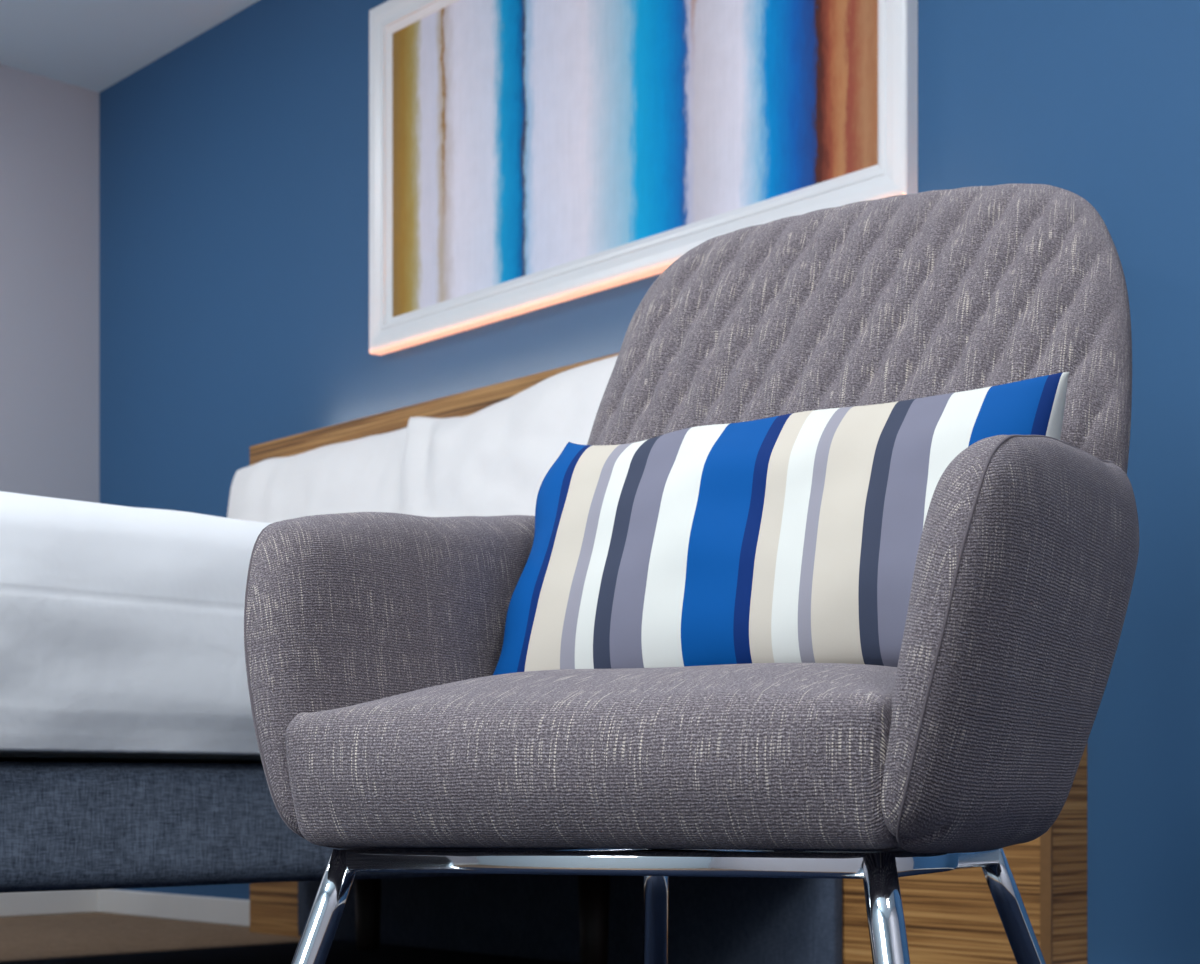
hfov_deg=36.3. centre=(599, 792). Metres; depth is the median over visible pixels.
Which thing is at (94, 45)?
ceiling
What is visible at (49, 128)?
wall
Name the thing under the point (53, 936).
floor
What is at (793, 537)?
cushion
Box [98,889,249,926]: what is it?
baseboard
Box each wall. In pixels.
[0,64,98,502]
[99,0,1199,963]
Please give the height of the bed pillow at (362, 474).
0.484 m
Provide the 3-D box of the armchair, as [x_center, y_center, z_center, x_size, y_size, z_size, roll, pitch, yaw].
[0.141,-0.162,1.801,0.736,1.084,0.853,-1,0,28]
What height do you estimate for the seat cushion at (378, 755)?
0.161 m
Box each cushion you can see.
[285,663,1048,848]
[493,372,1068,674]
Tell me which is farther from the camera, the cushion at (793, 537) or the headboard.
the headboard
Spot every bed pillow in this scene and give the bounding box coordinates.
[227,427,406,522]
[400,355,617,516]
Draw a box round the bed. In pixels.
[0,751,609,963]
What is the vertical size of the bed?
0.727 m
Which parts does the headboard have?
upholstered panel, panel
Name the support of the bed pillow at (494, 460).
on the duvet
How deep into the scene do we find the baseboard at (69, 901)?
5.86 m
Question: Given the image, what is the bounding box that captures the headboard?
[250,353,1086,963]
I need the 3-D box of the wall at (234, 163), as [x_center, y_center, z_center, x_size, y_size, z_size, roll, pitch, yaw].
[0.788,-0.954,3.481,0.100,2.688,7.000,0,0,-43]
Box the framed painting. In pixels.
[369,0,917,355]
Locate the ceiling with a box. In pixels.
[0,0,258,91]
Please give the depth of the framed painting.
4.22 m
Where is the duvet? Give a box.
[0,491,271,754]
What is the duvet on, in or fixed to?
on the bed
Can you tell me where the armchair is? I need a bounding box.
[244,183,1138,963]
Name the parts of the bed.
mattress, leg, leg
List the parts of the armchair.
leg, armrest, rail, rail, seat, leg, rail, backrest, leg, rail, armrest, leg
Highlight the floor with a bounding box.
[0,912,300,961]
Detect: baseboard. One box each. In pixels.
[0,890,97,916]
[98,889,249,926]

